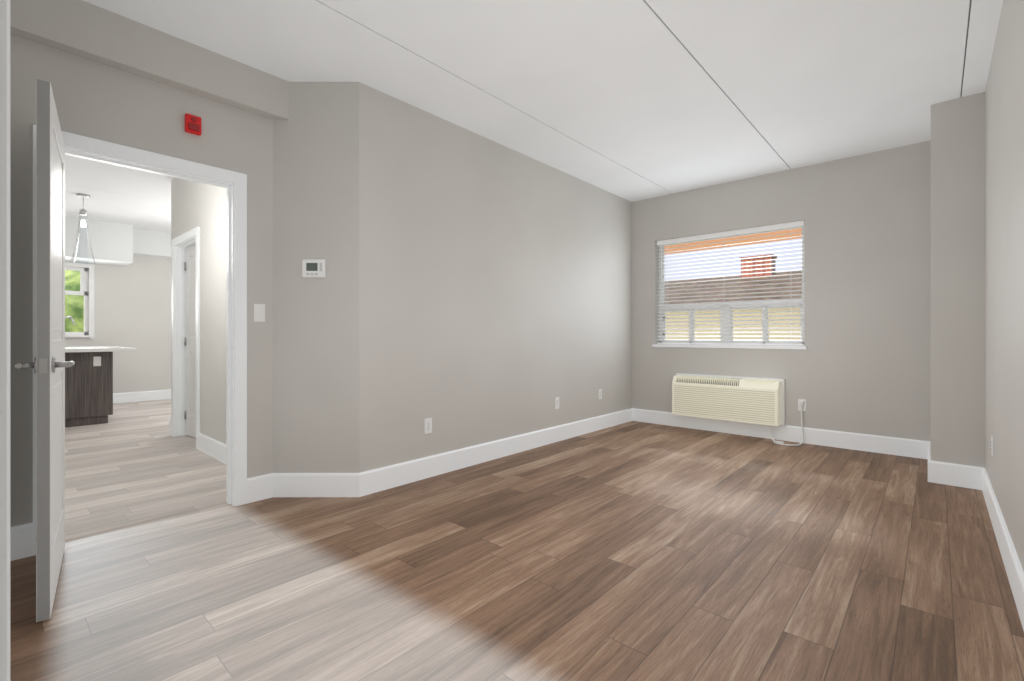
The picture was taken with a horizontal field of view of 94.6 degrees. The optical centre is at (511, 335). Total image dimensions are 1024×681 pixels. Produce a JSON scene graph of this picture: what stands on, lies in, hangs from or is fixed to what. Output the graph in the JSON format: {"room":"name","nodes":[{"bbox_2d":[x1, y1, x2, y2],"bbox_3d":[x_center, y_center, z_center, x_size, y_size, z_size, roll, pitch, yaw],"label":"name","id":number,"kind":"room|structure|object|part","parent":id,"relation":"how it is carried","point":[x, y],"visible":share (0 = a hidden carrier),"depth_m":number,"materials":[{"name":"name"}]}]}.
{"room":"empty bedroom","nodes":[
{"label":"empty bedroom","id":0,"kind":"room"},
{"bbox_2d":[65,255,170,392],"bbox_3d":[-5.169,-0.316,8.786,0.150,2.751,6.425,0,0,42],"label":"wall","id":1,"kind":"structure","parent":0,"point":[132,302],"depth_m":7.65,"materials":[{"name":"paint"}]},
{"bbox_2d":[65,262,94,338],"bbox_3d":[-6.702,-0.525,6.995,0.140,1.150,0.780,0,0,42],"label":"window","id":2,"kind":"structure","parent":1,"relation":"in","point":[87,272],"depth_m":7.22,"materials":[{"name":"white plastic"}]},
{"bbox_2d":[10,34,235,526],"bbox_3d":[-2.126,-0.315,2.602,0.120,2.751,1.065,0,0,42],"label":"wall","id":3,"kind":"structure","parent":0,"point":[93,99],"depth_m":2.36,"materials":[{"name":"grey paint"}]},
{"bbox_2d":[186,244,195,437],"bbox_3d":[-3.172,0.053,4.809,0.750,1.990,0.035,0,0,39],"label":"door leaf","id":4,"kind":"structure","parent":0,"point":[191,250],"depth_m":4.93,"materials":[{"name":"white wood"}]},
{"bbox_2d":[171,177,225,443],"bbox_3d":[-2.608,-0.316,4.221,2.760,2.751,0.120,0,0,42],"label":"wall","id":5,"kind":"structure","parent":0,"point":[193,204],"depth_m":4.23,"materials":[{"name":"paint"}]},
{"bbox_2d":[184,262,185,418],"bbox_3d":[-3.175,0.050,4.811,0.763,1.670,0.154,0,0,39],"label":"door hinges","id":6,"kind":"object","parent":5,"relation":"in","point":[184,262],"depth_m":5.03,"materials":[{"name":"silver metal"}]},
{"bbox_2d":[236,82,631,477],"bbox_3d":[-0.088,-0.316,4.559,0.540,2.751,4.570,0,0,42],"label":"wall","id":7,"kind":"structure","parent":0,"point":[473,283],"depth_m":3.43,"materials":[{"name":"paint"}]},
{"bbox_2d":[254,304,264,321],"bbox_3d":[-1.631,-0.150,3.056,0.010,0.115,0.070,0,0,42],"label":"light switch","id":8,"kind":"object","parent":7,"relation":"attached to","point":[259,309],"visible":1,"depth_m":3.05,"materials":[{"name":"white plastic"}]},
{"bbox_2d":[302,259,325,277],"bbox_3d":[-1.303,-0.445,3.111,0.150,0.120,0.026,0,0,0],"label":"thermostat","id":9,"kind":"object","parent":7,"relation":"attached to","point":[311,268],"visible":1,"depth_m":3.10,"materials":[{"name":"white plastic"}]},
{"bbox_2d":[424,418,431,433],"bbox_3d":[-0.628,0.675,3.546,0.009,0.115,0.070,0,0,42],"label":"outlet","id":10,"kind":"object","parent":7,"relation":"attached to","point":[427,422],"visible":1,"depth_m":3.54,"materials":[{"name":"white plastic"}]},
{"bbox_2d":[555,397,558,408],"bbox_3d":[0.454,0.675,4.752,0.009,0.115,0.070,0,0,42],"label":"outlet","id":11,"kind":"object","parent":7,"relation":"attached to","point":[557,398],"visible":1,"depth_m":4.75,"materials":[{"name":"white plastic"}]},
{"bbox_2d":[598,389,601,398],"bbox_3d":[1.002,0.660,5.362,0.009,0.115,0.070,0,0,42],"label":"outlet","id":12,"kind":"object","parent":7,"relation":"attached to","point":[599,390],"visible":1,"depth_m":5.35,"materials":[{"name":"white plastic"}]},
{"bbox_2d":[10,399,1023,680],"bbox_3d":[-1.844,1.120,5.080,10.550,0.120,7.500,0,0,42],"label":"floor","id":13,"kind":"structure","parent":0,"point":[632,550],"depth_m":2.13,"materials":[{"name":"brown wood"}]},
{"bbox_2d":[65,316,135,426],"bbox_3d":[-5.481,0.405,5.744,1.350,1.310,1.230,0,0,42],"label":"kitchen island","id":14,"kind":"object","parent":13,"relation":"on","point":[89,382],"visible":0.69,"depth_m":5.60,"materials":[{"name":"laminate"}]},
{"bbox_3d":[-5.480,-0.053,5.782,0.024,0.394,0.212,0,0,42],"label":"handle","id":15,"kind":"part","parent":14,"relation":"part of","materials":[{"name":"silver metal"}]},
{"bbox_3d":[-4.960,0.302,5.653,0.006,0.115,0.070,0,0,42],"label":"panel","id":16,"kind":"part","parent":14,"relation":"part of","materials":[{"name":"white plastic"}]},
{"bbox_2d":[769,405,803,445],"bbox_3d":[2.698,0.869,4.652,0.296,0.381,0.218,0,0,31],"label":"cord","id":17,"kind":"object","parent":13,"relation":"on","point":[774,441],"visible":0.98,"depth_m":4.64,"materials":[{"name":"white plastic"}]},
{"bbox_2d":[65,0,1002,232],"bbox_3d":[-1.844,-1.705,5.080,10.544,0.050,7.500,0,0,42],"label":"ceiling","id":18,"kind":"structure","parent":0,"point":[632,100],"depth_m":2.99,"materials":[{"name":"grey paint"}]},
{"bbox_2d":[70,193,95,263],"bbox_3d":[-5.106,-1.275,5.629,0.230,0.810,0.230,0,0,42],"label":"pendant light","id":19,"kind":"object","parent":18,"relation":"hanging from","point":[82,212],"visible":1,"depth_m":5.61,"materials":[{"name":"silver metal"}]},
{"bbox_3d":[-5.106,-1.560,5.629,0.120,0.240,0.120,0,0,42],"label":"stem","id":20,"kind":"part","parent":19,"relation":"part of","materials":[{"name":"silver metal"}]},
{"bbox_3d":[-5.106,-1.340,5.629,0.052,0.080,0.052,0,0,42],"label":"bulb","id":21,"kind":"part","parent":19,"relation":"part of","materials":[{"name":"white glass"}]},
{"bbox_2d":[65,215,170,265],"bbox_3d":[-4.909,-1.400,8.499,0.620,0.581,6.105,0,0,42],"label":"ceiling soffit","id":22,"kind":"structure","parent":18,"relation":"attached to","point":[112,243],"depth_m":6.95,"materials":[{"name":"white paint"}]},
{"bbox_2d":[10,0,288,119],"bbox_3d":[-1.954,-1.560,2.651,0.090,0.261,1.347,0,0,42],"label":"bulkhead","id":23,"kind":"object","parent":18,"relation":"attached to","point":[81,28],"depth_m":2.56,"materials":[{"name":"grey paint"}]},
{"bbox_2d":[665,271,801,303],"bbox_3d":[15.651,-2.365,21.695,45.000,1.650,6.000,0,0,42],"label":"roof","id":24,"kind":"structure","parent":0,"point":[792,272],"depth_m":23.54,"materials":[{"name":"brown"}]},
{"bbox_2d":[739,254,776,277],"bbox_3d":[12.681,-3.160,24.360,1.540,1.840,0.920,0,0,42],"label":"chimney","id":25,"kind":"object","parent":24,"relation":"on","point":[770,257],"depth_m":24.01,"materials":[{"name":"red brick"}]},
{"bbox_2d":[632,140,930,440],"bbox_3d":[2.723,-0.316,4.973,3.330,2.751,0.200,0,0,42],"label":"wall","id":26,"kind":"structure","parent":0,"point":[864,367],"depth_m":4.51,"materials":[{"name":"paint"}]},
{"bbox_2d":[10,389,1023,630],"bbox_3d":[-1.459,0.983,5.404,9.890,0.155,6.105,0,0,42],"label":"baseboard","id":27,"kind":"structure","parent":26,"relation":"attached to","point":[262,487],"depth_m":3.65,"materials":[{"name":"white wood"}]},
{"bbox_2d":[672,373,784,426],"bbox_3d":[2.285,0.672,5.093,1.120,0.475,0.206,0,0,42],"label":"air conditioner","id":28,"kind":"object","parent":26,"relation":"in","point":[753,400],"visible":1,"depth_m":4.96,"materials":[{"name":"beige plastic"}]},
{"bbox_2d":[675,376,739,385],"bbox_3d":[2.151,0.487,5.188,0.673,0.067,0.145,0,0,42],"label":"grille","id":29,"kind":"object","parent":28,"relation":"attached to","point":[679,380],"depth_m":5.14,"materials":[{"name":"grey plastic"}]},
{"bbox_2d":[652,344,806,348],"bbox_3d":[2.344,0.117,5.241,1.610,0.032,0.137,0,0,42],"label":"window sill","id":30,"kind":"structure","parent":26,"relation":"attached to","point":[653,345],"depth_m":5.11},
{"bbox_2d":[659,226,804,345],"bbox_3d":[2.412,-0.525,5.316,1.570,1.260,0.075,0,0,42],"label":"window","id":31,"kind":"structure","parent":26,"relation":"in","point":[803,229],"depth_m":5.27,"materials":[{"name":"white plastic"}]},
{"bbox_2d":[657,220,804,345],"bbox_3d":[2.351,-0.528,5.249,1.546,1.250,0.062,0,0,42],"label":"window blinds","id":32,"kind":"object","parent":31,"relation":"attached to","point":[792,225],"depth_m":5.17,"materials":[{"name":"white plastic"}]},
{"bbox_2d":[798,399,805,410],"bbox_3d":[2.880,0.685,4.692,0.070,0.115,0.009,0,0,42],"label":"outlet","id":33,"kind":"object","parent":26,"relation":"attached to","point":[799,400],"visible":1,"depth_m":4.69,"materials":[{"name":"white plastic"}]},
{"bbox_2d":[931,92,984,467],"bbox_3d":[3.431,-0.316,3.652,0.290,2.751,0.840,0,0,42],"label":"column","id":34,"kind":"structure","parent":0,"point":[957,125],"depth_m":3.34,"materials":[{"name":"paint"}]},
{"bbox_2d":[961,0,971,95],"bbox_3d":[-1.844,-1.766,5.080,10.550,0.148,7.500,0,0,42],"label":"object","id":35,"kind":"structure","parent":0,"point":[970,0],"depth_m":2.75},
{"bbox_2d":[985,0,1023,570],"bbox_3d":[1.707,-0.316,1.438,0.120,2.751,6.820,0,0,42],"label":"wall","id":36,"kind":"structure","parent":0,"point":[1004,91],"depth_m":2.26,"materials":[{"name":"paint"}]},
{"bbox_2d":[991,436,993,456],"bbox_3d":[2.834,0.650,2.791,0.009,0.115,0.070,0,0,42],"label":"outlet","id":37,"kind":"object","parent":36,"relation":"attached to","point":[992,438],"visible":1,"depth_m":2.77,"materials":[{"name":"white plastic"}]},
{"bbox_3d":[-3.642,-0.315,3.181,10.410,2.751,0.120,0,0,42],"label":"wall","id":38,"kind":"structure","parent":0,"visible":0},
{"bbox_2d":[0,0,9,680],"bbox_3d":[-0.420,0.020,0.382,0.075,2.080,0.018,0,0,42],"label":"trim","id":39,"kind":"structure","parent":38,"relation":"attached to","point":[4,4],"depth_m":0.36,"materials":[{"name":"white wood"}]},
{"bbox_2d":[33,125,246,554],"bbox_3d":[-2.050,0.019,2.686,0.156,2.082,0.952,0,0,42],"label":"door frame","id":40,"kind":"structure","parent":38,"relation":"in","point":[235,183],"depth_m":2.95,"materials":[{"name":"white wood"}]},
{"bbox_2d":[15,357,74,373],"bbox_3d":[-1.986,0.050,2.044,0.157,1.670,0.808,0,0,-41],"label":"door handle","id":41,"kind":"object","parent":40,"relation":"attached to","point":[43,362],"depth_m":1.75,"materials":[{"name":"silver metal"}]},
{"bbox_2d":[36,79,64,621],"bbox_3d":[-1.983,0.053,2.041,0.038,1.990,0.795,0,0,-41],"label":"door leaf","id":42,"kind":"structure","parent":40,"relation":"attached to","point":[57,147],"depth_m":1.98,"materials":[{"name":"white wood"}]},
{"bbox_2d":[185,113,200,135],"bbox_3d":[-1.868,-1.240,2.771,0.038,0.104,0.080,0,0,42],"label":"detector","id":43,"kind":"object","parent":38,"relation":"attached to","point":[192,123],"visible":1,"depth_m":2.76,"materials":[{"name":"red plastic"}]},
{"bbox_3d":[-0.697,-0.315,8.956,7.080,2.751,0.200,0,0,42],"label":"wall","id":44,"kind":"structure","parent":0,"visible":0},
{"bbox_2d":[665,228,801,254],"bbox_3d":[3.238,-1.290,5.989,4.500,0.100,0.600,0,0,42],"label":"eave","id":45,"kind":"object","parent":44,"relation":"attached to","point":[784,232],"visible":0.22,"depth_m":6.20,"materials":[{"name":"brown wood"}]},
{"label":"outside","id":46,"kind":"structure","parent":0,"visible":0},
{"bbox_2d":[65,270,83,331],"bbox_3d":[-9.126,-0.132,9.868,3.880,3.894,8.700,0,0,42],"label":"garden","id":47,"kind":"object","parent":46,"point":[74,304],"visible":0.01,"depth_m":8.65,"materials":[{"name":"green plant"}]},
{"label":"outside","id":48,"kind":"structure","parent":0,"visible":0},
{"bbox_3d":[4.564,7.160,9.340,60.000,0.200,60.000,0,0,42],"label":"ground","id":49,"kind":"structure","parent":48,"visible":0},
{"bbox_2d":[665,306,799,339],"bbox_3d":[16.585,2.680,22.737,44.000,8.760,8.000,0,0,42],"label":"building wall","id":50,"kind":"structure","parent":49,"relation":"on","point":[781,309],"depth_m":22.49,"materials":[{"name":"beige"}]},
{"bbox_3d":[-1.657,-0.315,4.966,3.180,2.751,2.260,0,0,42],"label":"wall","id":51,"kind":"structure","parent":0,"visible":0},
{"bbox_2d":[172,226,199,449],"bbox_3d":[-3.218,0.018,4.769,0.932,2.083,0.156,0,0,42],"label":"door frame","id":52,"kind":"structure","parent":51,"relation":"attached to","point":[192,237],"depth_m":4.99,"materials":[{"name":"white wood"}]}
]}

